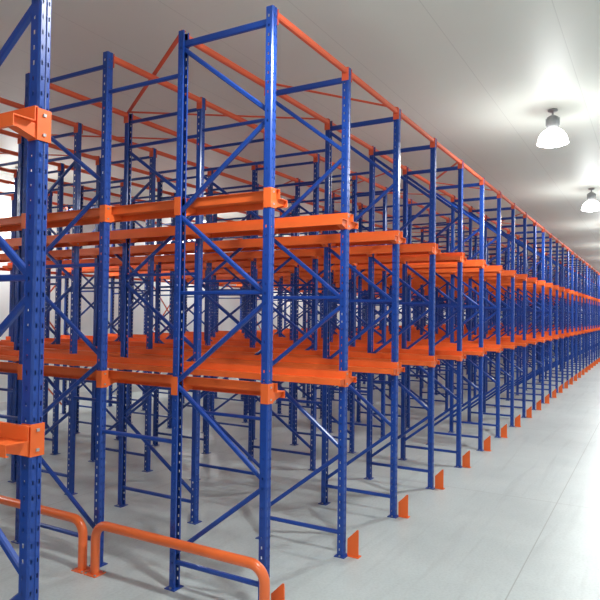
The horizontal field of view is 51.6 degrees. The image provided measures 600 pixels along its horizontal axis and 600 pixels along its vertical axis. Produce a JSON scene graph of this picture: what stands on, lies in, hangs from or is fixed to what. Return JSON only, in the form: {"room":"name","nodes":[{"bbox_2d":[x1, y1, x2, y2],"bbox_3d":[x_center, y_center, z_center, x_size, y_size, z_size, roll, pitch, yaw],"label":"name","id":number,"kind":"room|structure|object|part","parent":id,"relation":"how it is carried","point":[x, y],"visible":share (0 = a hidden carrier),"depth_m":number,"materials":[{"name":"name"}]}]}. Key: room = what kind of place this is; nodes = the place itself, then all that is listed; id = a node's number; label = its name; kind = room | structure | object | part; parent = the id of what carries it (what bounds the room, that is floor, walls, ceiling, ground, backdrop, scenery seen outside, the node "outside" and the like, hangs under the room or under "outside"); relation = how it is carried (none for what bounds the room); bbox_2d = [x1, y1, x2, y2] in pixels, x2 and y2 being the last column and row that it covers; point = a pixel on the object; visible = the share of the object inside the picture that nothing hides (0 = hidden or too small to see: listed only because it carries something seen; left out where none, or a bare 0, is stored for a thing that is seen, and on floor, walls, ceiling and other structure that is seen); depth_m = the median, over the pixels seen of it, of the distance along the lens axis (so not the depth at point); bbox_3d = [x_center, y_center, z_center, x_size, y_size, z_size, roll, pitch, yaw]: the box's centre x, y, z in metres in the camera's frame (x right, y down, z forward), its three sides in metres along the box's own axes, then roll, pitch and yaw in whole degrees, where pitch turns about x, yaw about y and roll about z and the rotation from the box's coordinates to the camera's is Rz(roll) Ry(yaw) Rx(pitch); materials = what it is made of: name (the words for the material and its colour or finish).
{"room":"warehouse","nodes":[
{"label":"warehouse","id":0,"kind":"room"},
{"bbox_2d":[0,173,478,401],"bbox_3d":[0.452,0.194,27.179,0.200,5.450,60.500,0,-1,30],"label":"wall","id":1,"kind":"structure","parent":0,"point":[229,305],"depth_m":16.52,"materials":[{"name":"white paint"}]},
{"bbox_2d":[0,376,230,410],"bbox_3d":[0.518,2.818,27.065,0.030,0.200,60.500,0,-1,30],"label":"baseboard","id":2,"kind":"structure","parent":1,"relation":"attached to","point":[3,405],"depth_m":16.29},
{"bbox_2d":[0,0,599,277],"bbox_3d":[7.083,-2.629,23.465,15.400,0.200,60.900,0,-1,30],"label":"ceiling","id":3,"kind":"structure","parent":0,"point":[482,78],"depth_m":8.60,"materials":[{"name":"white paint"}]},
{"bbox_2d":[7,167,17,191],"bbox_3d":[-6.173,-2.632,13.592,0.456,0.553,0.456,0,-1,30],"label":"lamp","id":4,"kind":"object","parent":3,"relation":"hanging from","point":[10,187],"visible":0.16,"depth_m":13.41,"materials":[{"name":"white"}]},
{"bbox_2d":[536,108,568,147],"bbox_3d":[3.815,-2.598,9.361,0.456,0.553,0.456,0,-1,30],"label":"lamp","id":5,"kind":"object","parent":3,"relation":"hanging from","point":[553,136],"visible":1,"depth_m":9.27,"materials":[{"name":"white"}]},
{"bbox_2d":[581,188,599,211],"bbox_3d":[7.077,-2.432,15.061,0.456,0.553,0.456,0,-1,30],"label":"lamp","id":6,"kind":"object","parent":3,"relation":"hanging from","point":[591,205],"visible":1,"depth_m":14.97,"materials":[{"name":"white"}]},
{"bbox_2d":[0,345,599,599],"bbox_3d":[7.011,3.019,23.342,15.400,0.200,60.900,0,-1,30],"label":"floor","id":7,"kind":"structure","parent":0,"point":[522,522],"depth_m":7.37,"materials":[{"name":"concrete"}]},
{"bbox_2d":[0,0,51,599],"bbox_3d":[-6.465,-0.070,2.847,9.170,4.738,5.605,0,-1,30],"label":"rack","id":8,"kind":"object","parent":7,"relation":"on","point":[26,439],"visible":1,"depth_m":2.99,"materials":[{"name":"metal"}]},
{"bbox_2d":[0,495,89,573],"bbox_3d":[-2.741,2.177,6.012,1.970,0.480,0.130,0,-1,30],"label":"guard rail","id":9,"kind":"object","parent":7,"relation":"on","point":[80,524],"visible":0.96,"depth_m":5.57,"materials":[{"name":"metal"}]},
{"bbox_2d":[83,521,269,599],"bbox_3d":[-1.036,2.177,5.036,1.920,0.480,0.130,0,-1,30],"label":"guard rail","id":10,"kind":"object","parent":7,"relation":"on","point":[251,563],"visible":1,"depth_m":4.99,"materials":[{"name":"metal"}]},
{"bbox_2d":[0,5,599,599],"bbox_3d":[7.789,0.655,27.749,9.170,4.738,47.920,0,-1,30],"label":"rack","id":11,"kind":"object","parent":7,"relation":"on","point":[333,267],"visible":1,"depth_m":8.37,"materials":[{"name":"metal"}]},
{"bbox_3d":[-5.470,0.163,12.526,1.230,4.720,0.120,0,-1,30],"label":"upright frame","id":12,"kind":"part","parent":11,"relation":"part of","materials":[{"name":"metal"}]},
{"bbox_3d":[-4.412,0.129,10.348,1.230,4.720,0.120,0,-1,30],"label":"upright frame","id":13,"kind":"part","parent":11,"relation":"part of","materials":[{"name":"metal"}]},
{"bbox_3d":[-3.354,0.095,8.170,1.230,4.720,0.120,0,-1,30],"label":"upright frame","id":14,"kind":"part","parent":11,"relation":"part of","materials":[{"name":"metal"}]},
{"bbox_3d":[-2.297,0.061,5.992,1.230,4.720,0.120,0,-1,30],"label":"upright frame","id":15,"kind":"part","parent":11,"relation":"part of","materials":[{"name":"metal"}]},
{"bbox_3d":[-4.792,0.198,13.710,1.230,4.720,0.120,0,-1,30],"label":"upright frame","id":16,"kind":"part","parent":11,"relation":"part of","materials":[{"name":"metal"}]},
{"bbox_3d":[-3.735,0.164,11.532,1.230,4.720,0.120,0,-1,30],"label":"upright frame","id":17,"kind":"part","parent":11,"relation":"part of","materials":[{"name":"metal"}]},
{"bbox_3d":[-2.677,0.130,9.354,1.230,4.720,0.120,0,-1,30],"label":"upright frame","id":18,"kind":"part","parent":11,"relation":"part of","materials":[{"name":"metal"}]},
{"bbox_3d":[-4.114,0.232,14.894,1.230,4.720,0.120,0,-1,30],"label":"upright frame","id":19,"kind":"part","parent":11,"relation":"part of","materials":[{"name":"metal"}]},
{"bbox_3d":[-3.057,0.198,12.716,1.230,4.720,0.120,0,-1,30],"label":"upright frame","id":20,"kind":"part","parent":11,"relation":"part of","materials":[{"name":"metal"}]},
{"bbox_3d":[-1.619,0.096,7.177,1.230,4.720,0.120,0,-1,30],"label":"upright frame","id":21,"kind":"part","parent":11,"relation":"part of","materials":[{"name":"metal"}]},
{"bbox_3d":[-3.437,0.267,16.079,1.230,4.720,0.120,0,-1,30],"label":"upright frame","id":22,"kind":"part","parent":11,"relation":"part of","materials":[{"name":"metal"}]},
{"bbox_3d":[-1.999,0.164,10.539,1.230,4.720,0.120,0,-1,30],"label":"upright frame","id":23,"kind":"part","parent":11,"relation":"part of","materials":[{"name":"metal"}]},
{"bbox_3d":[-2.379,0.233,13.901,1.230,4.720,0.120,0,-1,30],"label":"upright frame","id":24,"kind":"part","parent":11,"relation":"part of","materials":[{"name":"metal"}]},
{"bbox_3d":[-2.759,0.301,17.263,1.230,4.720,0.120,0,-1,30],"label":"upright frame","id":25,"kind":"part","parent":11,"relation":"part of","materials":[{"name":"metal"}]},
{"bbox_3d":[-0.639,0.062,5.043,1.010,4.720,0.120,0,-1,30],"label":"upright frame","id":26,"kind":"part","parent":11,"relation":"part of","materials":[{"name":"metal"}]},
{"bbox_3d":[-0.941,0.130,8.361,1.230,4.720,0.120,0,-1,30],"label":"upright frame","id":27,"kind":"part","parent":11,"relation":"part of","materials":[{"name":"metal"}]},
{"bbox_3d":[-1.321,0.199,11.723,1.230,4.720,0.120,0,-1,30],"label":"upright frame","id":28,"kind":"part","parent":11,"relation":"part of","materials":[{"name":"metal"}]},
{"bbox_3d":[-2.081,0.336,18.447,1.230,4.720,0.120,0,-1,30],"label":"upright frame","id":29,"kind":"part","parent":11,"relation":"part of","materials":[{"name":"metal"}]},
{"bbox_3d":[-1.701,0.267,15.085,1.230,4.720,0.120,0,-1,30],"label":"upright frame","id":30,"kind":"part","parent":11,"relation":"part of","materials":[{"name":"metal"}]},
{"bbox_3d":[-1.403,0.370,19.631,1.230,4.720,0.120,0,-1,30],"label":"upright frame","id":31,"kind":"part","parent":11,"relation":"part of","materials":[{"name":"metal"}]},
{"bbox_3d":[-1.023,0.302,16.269,1.230,4.720,0.120,0,-1,30],"label":"upright frame","id":32,"kind":"part","parent":11,"relation":"part of","materials":[{"name":"metal"}]},
{"bbox_3d":[-0.643,0.233,12.907,1.230,4.720,0.120,0,-1,30],"label":"upright frame","id":33,"kind":"part","parent":11,"relation":"part of","materials":[{"name":"metal"}]},
{"bbox_3d":[-0.725,0.405,20.816,1.230,4.720,0.120,0,-1,30],"label":"upright frame","id":34,"kind":"part","parent":11,"relation":"part of","materials":[{"name":"metal"}]},
{"bbox_3d":[-0.263,0.165,9.545,1.230,4.720,0.120,0,-1,30],"label":"upright frame","id":35,"kind":"part","parent":11,"relation":"part of","materials":[{"name":"metal"}]},
{"bbox_3d":[-0.345,0.336,17.454,1.230,4.720,0.120,0,-1,30],"label":"upright frame","id":36,"kind":"part","parent":11,"relation":"part of","materials":[{"name":"metal"}]},
{"bbox_3d":[-0.047,0.439,22.000,1.230,4.720,0.120,0,-1,30],"label":"upright frame","id":37,"kind":"part","parent":11,"relation":"part of","materials":[{"name":"metal"}]},
{"bbox_3d":[0.035,0.268,14.092,1.230,4.720,0.120,0,-1,30],"label":"upright frame","id":38,"kind":"part","parent":11,"relation":"part of","materials":[{"name":"metal"}]},
{"bbox_3d":[0.039,0.096,6.228,1.010,4.720,0.120,0,-1,30],"label":"upright frame","id":39,"kind":"part","parent":11,"relation":"part of","materials":[{"name":"metal"}]},
{"bbox_3d":[0.333,0.371,18.638,1.230,4.720,0.120,0,-1,30],"label":"upright frame","id":40,"kind":"part","parent":11,"relation":"part of","materials":[{"name":"metal"}]},
{"bbox_3d":[0.415,0.199,10.729,1.230,4.720,0.120,0,-1,30],"label":"upright frame","id":41,"kind":"part","parent":11,"relation":"part of","materials":[{"name":"metal"}]},
{"bbox_3d":[0.713,0.302,15.276,1.230,4.720,0.120,0,-1,30],"label":"upright frame","id":42,"kind":"part","parent":11,"relation":"part of","materials":[{"name":"metal"}]},
{"bbox_3d":[1.688,0.440,21.006,1.230,4.720,0.120,0,-1,30],"label":"upright frame","id":43,"kind":"part","parent":11,"relation":"part of","materials":[{"name":"metal"}]},
{"bbox_3d":[1.391,0.337,16.460,1.230,4.720,0.120,0,-1,30],"label":"upright frame","id":44,"kind":"part","parent":11,"relation":"part of","materials":[{"name":"metal"}]},
{"bbox_3d":[1.093,0.234,11.914,1.230,4.720,0.120,0,-1,30],"label":"upright frame","id":45,"kind":"part","parent":11,"relation":"part of","materials":[{"name":"metal"}]},
{"bbox_3d":[0.717,0.131,7.412,1.010,4.720,0.120,0,-1,30],"label":"upright frame","id":46,"kind":"part","parent":11,"relation":"part of","materials":[{"name":"metal"}]},
{"bbox_3d":[2.366,0.474,22.191,1.230,4.720,0.120,0,-1,30],"label":"upright frame","id":47,"kind":"part","parent":11,"relation":"part of","materials":[{"name":"metal"}]},
{"bbox_3d":[2.068,0.371,17.644,1.230,4.720,0.120,0,-1,30],"label":"upright frame","id":48,"kind":"part","parent":11,"relation":"part of","materials":[{"name":"metal"}]},
{"bbox_3d":[3.342,0.612,27.922,1.230,4.720,0.120,0,-1,30],"label":"upright frame","id":49,"kind":"part","parent":11,"relation":"part of","materials":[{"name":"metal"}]},
{"bbox_3d":[3.044,0.509,23.375,1.230,4.720,0.120,0,-1,30],"label":"upright frame","id":50,"kind":"part","parent":11,"relation":"part of","materials":[{"name":"metal"}]},
{"bbox_3d":[1.771,0.268,13.098,1.230,4.720,0.120,0,-1,30],"label":"upright frame","id":51,"kind":"part","parent":11,"relation":"part of","materials":[{"name":"metal"}]},
{"bbox_3d":[2.746,0.406,18.829,1.230,4.720,0.120,0,-1,30],"label":"upright frame","id":52,"kind":"part","parent":11,"relation":"part of","materials":[{"name":"metal"}]},
{"bbox_3d":[1.395,0.165,8.596,1.010,4.720,0.120,0,-1,30],"label":"upright frame","id":53,"kind":"part","parent":11,"relation":"part of","materials":[{"name":"metal"}]},
{"bbox_3d":[3.424,0.440,20.013,1.230,4.720,0.120,0,-1,30],"label":"upright frame","id":54,"kind":"part","parent":11,"relation":"part of","materials":[{"name":"metal"}]},
{"bbox_3d":[2.449,0.303,14.282,1.230,4.720,0.120,0,-1,30],"label":"upright frame","id":55,"kind":"part","parent":11,"relation":"part of","materials":[{"name":"metal"}]},
{"bbox_3d":[5.756,0.646,28.112,1.230,4.720,0.120,0,-1,30],"label":"upright frame","id":56,"kind":"part","parent":11,"relation":"part of","materials":[{"name":"metal"}]},
{"bbox_3d":[3.126,0.337,15.467,1.230,4.720,0.120,0,-1,30],"label":"upright frame","id":57,"kind":"part","parent":11,"relation":"part of","materials":[{"name":"metal"}]},
{"bbox_3d":[4.780,0.509,22.381,1.230,4.720,0.120,0,-1,30],"label":"upright frame","id":58,"kind":"part","parent":11,"relation":"part of","materials":[{"name":"metal"}]},
{"bbox_3d":[2.072,0.200,9.781,1.010,4.720,0.120,0,-1,30],"label":"upright frame","id":59,"kind":"part","parent":11,"relation":"part of","materials":[{"name":"metal"}]},
{"bbox_3d":[3.804,0.372,16.651,1.230,4.720,0.120,0,-1,30],"label":"upright frame","id":60,"kind":"part","parent":11,"relation":"part of","materials":[{"name":"metal"}]},
{"bbox_3d":[6.136,0.578,24.750,1.230,4.720,0.120,0,-1,30],"label":"upright frame","id":61,"kind":"part","parent":11,"relation":"part of","materials":[{"name":"metal"}]},
{"bbox_3d":[2.750,0.234,10.965,1.010,4.720,0.120,0,-1,30],"label":"upright frame","id":62,"kind":"part","parent":11,"relation":"part of","materials":[{"name":"metal"}]},
{"bbox_3d":[4.482,0.406,17.835,1.230,4.720,0.120,0,-1,30],"label":"upright frame","id":63,"kind":"part","parent":11,"relation":"part of","materials":[{"name":"metal"}]},
{"bbox_3d":[5.160,0.441,19.019,1.230,4.720,0.120,0,-1,30],"label":"upright frame","id":64,"kind":"part","parent":11,"relation":"part of","materials":[{"name":"metal"}]},
{"bbox_3d":[3.428,0.269,12.149,1.010,4.720,0.120,0,-1,30],"label":"upright frame","id":65,"kind":"part","parent":11,"relation":"part of","materials":[{"name":"metal"}]},
{"bbox_3d":[8.169,0.681,28.303,1.230,4.720,0.120,0,-1,30],"label":"upright frame","id":66,"kind":"part","parent":11,"relation":"part of","materials":[{"name":"metal"}]},
{"bbox_3d":[5.838,0.475,20.204,1.230,4.720,0.120,0,-1,30],"label":"upright frame","id":67,"kind":"part","parent":11,"relation":"part of","materials":[{"name":"metal"}]},
{"bbox_3d":[6.516,0.509,21.388,1.230,4.720,0.120,0,-1,30],"label":"upright frame","id":68,"kind":"part","parent":11,"relation":"part of","materials":[{"name":"metal"}]},
{"bbox_3d":[4.106,0.303,13.334,1.010,4.720,0.120,0,-1,30],"label":"upright frame","id":69,"kind":"part","parent":11,"relation":"part of","materials":[{"name":"metal"}]},
{"bbox_3d":[9.525,0.750,30.672,1.230,4.720,0.120,0,-1,30],"label":"upright frame","id":70,"kind":"part","parent":11,"relation":"part of","materials":[{"name":"metal"}]},
{"bbox_3d":[7.194,0.544,22.572,1.230,4.720,0.120,0,-1,30],"label":"upright frame","id":71,"kind":"part","parent":11,"relation":"part of","materials":[{"name":"metal"}]},
{"bbox_3d":[10.881,0.819,33.040,1.230,4.720,0.120,0,-1,30],"label":"upright frame","id":72,"kind":"part","parent":11,"relation":"part of","materials":[{"name":"metal"}]},
{"bbox_3d":[4.784,0.338,14.518,1.010,4.720,0.120,0,-1,30],"label":"upright frame","id":73,"kind":"part","parent":11,"relation":"part of","materials":[{"name":"metal"}]},
{"bbox_3d":[7.872,0.578,23.757,1.230,4.720,0.120,0,-1,30],"label":"upright frame","id":74,"kind":"part","parent":11,"relation":"part of","materials":[{"name":"metal"}]},
{"bbox_3d":[8.549,0.613,24.941,1.230,4.720,0.120,0,-1,30],"label":"upright frame","id":75,"kind":"part","parent":11,"relation":"part of","materials":[{"name":"metal"}]},
{"bbox_3d":[5.462,0.372,15.702,1.010,4.720,0.120,0,-1,30],"label":"upright frame","id":76,"kind":"part","parent":11,"relation":"part of","materials":[{"name":"metal"}]},
{"bbox_3d":[9.227,0.647,26.125,1.230,4.720,0.120,0,-1,30],"label":"upright frame","id":77,"kind":"part","parent":11,"relation":"part of","materials":[{"name":"metal"}]},
{"bbox_3d":[6.140,0.406,16.886,1.010,4.720,0.120,0,-1,30],"label":"upright frame","id":78,"kind":"part","parent":11,"relation":"part of","materials":[{"name":"metal"}]},
{"bbox_3d":[9.905,0.682,27.309,1.230,4.720,0.120,0,-1,30],"label":"upright frame","id":79,"kind":"part","parent":11,"relation":"part of","materials":[{"name":"metal"}]},
{"bbox_3d":[6.818,0.441,18.071,1.010,4.720,0.120,0,-1,30],"label":"upright frame","id":80,"kind":"part","parent":11,"relation":"part of","materials":[{"name":"metal"}]},
{"bbox_3d":[11.261,0.751,29.678,1.230,4.720,0.120,0,-1,30],"label":"upright frame","id":81,"kind":"part","parent":11,"relation":"part of","materials":[{"name":"metal"}]},
{"bbox_3d":[11.939,0.785,30.862,1.230,4.720,0.120,0,-1,30],"label":"upright frame","id":82,"kind":"part","parent":11,"relation":"part of","materials":[{"name":"metal"}]},
{"bbox_3d":[7.495,0.475,19.255,1.010,4.720,0.120,0,-1,30],"label":"upright frame","id":83,"kind":"part","parent":11,"relation":"part of","materials":[{"name":"metal"}]},
{"bbox_3d":[13.294,0.854,33.231,1.230,4.720,0.120,0,-1,30],"label":"upright frame","id":84,"kind":"part","parent":11,"relation":"part of","materials":[{"name":"metal"}]},
{"bbox_3d":[8.173,0.510,20.439,1.010,4.720,0.120,0,-1,30],"label":"upright frame","id":85,"kind":"part","parent":11,"relation":"part of","materials":[{"name":"metal"}]},
{"bbox_3d":[8.851,0.544,21.623,1.010,4.720,0.120,0,-1,30],"label":"upright frame","id":86,"kind":"part","parent":11,"relation":"part of","materials":[{"name":"metal"}]},
{"bbox_3d":[14.650,0.923,35.599,1.230,4.720,0.120,0,-1,30],"label":"upright frame","id":87,"kind":"part","parent":11,"relation":"part of","materials":[{"name":"metal"}]},
{"bbox_3d":[9.529,0.579,22.808,1.010,4.720,0.120,0,-1,30],"label":"upright frame","id":88,"kind":"part","parent":11,"relation":"part of","materials":[{"name":"metal"}]},
{"bbox_3d":[16.684,1.027,39.152,1.230,4.720,0.120,0,-1,30],"label":"upright frame","id":89,"kind":"part","parent":11,"relation":"part of","materials":[{"name":"metal"}]},
{"bbox_3d":[10.207,0.613,23.992,1.010,4.720,0.120,0,-1,30],"label":"upright frame","id":90,"kind":"part","parent":11,"relation":"part of","materials":[{"name":"metal"}]},
{"bbox_3d":[10.885,0.648,25.176,1.010,4.720,0.120,0,-1,30],"label":"upright frame","id":91,"kind":"part","parent":11,"relation":"part of","materials":[{"name":"metal"}]},
{"bbox_3d":[11.563,0.682,26.361,1.010,4.720,0.120,0,-1,30],"label":"upright frame","id":92,"kind":"part","parent":11,"relation":"part of","materials":[{"name":"metal"}]},
{"bbox_3d":[12.241,0.717,27.545,1.010,4.720,0.120,0,-1,30],"label":"upright frame","id":93,"kind":"part","parent":11,"relation":"part of","materials":[{"name":"metal"}]},
{"bbox_3d":[12.918,0.751,28.729,1.010,4.720,0.120,0,-1,30],"label":"upright frame","id":94,"kind":"part","parent":11,"relation":"part of","materials":[{"name":"metal"}]},
{"bbox_3d":[13.596,0.786,29.913,1.010,4.720,0.120,0,-1,30],"label":"upright frame","id":95,"kind":"part","parent":11,"relation":"part of","materials":[{"name":"metal"}]},
{"bbox_3d":[14.274,0.820,31.098,1.010,4.720,0.120,0,-1,30],"label":"upright frame","id":96,"kind":"part","parent":11,"relation":"part of","materials":[{"name":"metal"}]},
{"bbox_3d":[14.952,0.855,32.282,1.010,4.720,0.120,0,-1,30],"label":"upright frame","id":97,"kind":"part","parent":11,"relation":"part of","materials":[{"name":"metal"}]},
{"bbox_3d":[15.630,0.889,33.466,1.010,4.720,0.120,0,-1,30],"label":"upright frame","id":98,"kind":"part","parent":11,"relation":"part of","materials":[{"name":"metal"}]},
{"bbox_3d":[16.308,0.924,34.651,1.010,4.720,0.120,0,-1,30],"label":"upright frame","id":99,"kind":"part","parent":11,"relation":"part of","materials":[{"name":"metal"}]},
{"bbox_3d":[16.986,0.958,35.835,1.010,4.720,0.120,0,-1,30],"label":"upright frame","id":100,"kind":"part","parent":11,"relation":"part of","materials":[{"name":"metal"}]},
{"bbox_3d":[17.664,0.993,37.019,1.010,4.720,0.120,0,-1,30],"label":"upright frame","id":101,"kind":"part","parent":11,"relation":"part of","materials":[{"name":"metal"}]},
{"bbox_2d":[501,278,597,346],"bbox_3d":[22.120,0.962,49.736,15.000,5.450,0.200,0,-1,30],"label":"wall","id":102,"kind":"structure","parent":0,"point":[590,278],"depth_m":49.42,"materials":[{"name":"white paint"}]}
]}

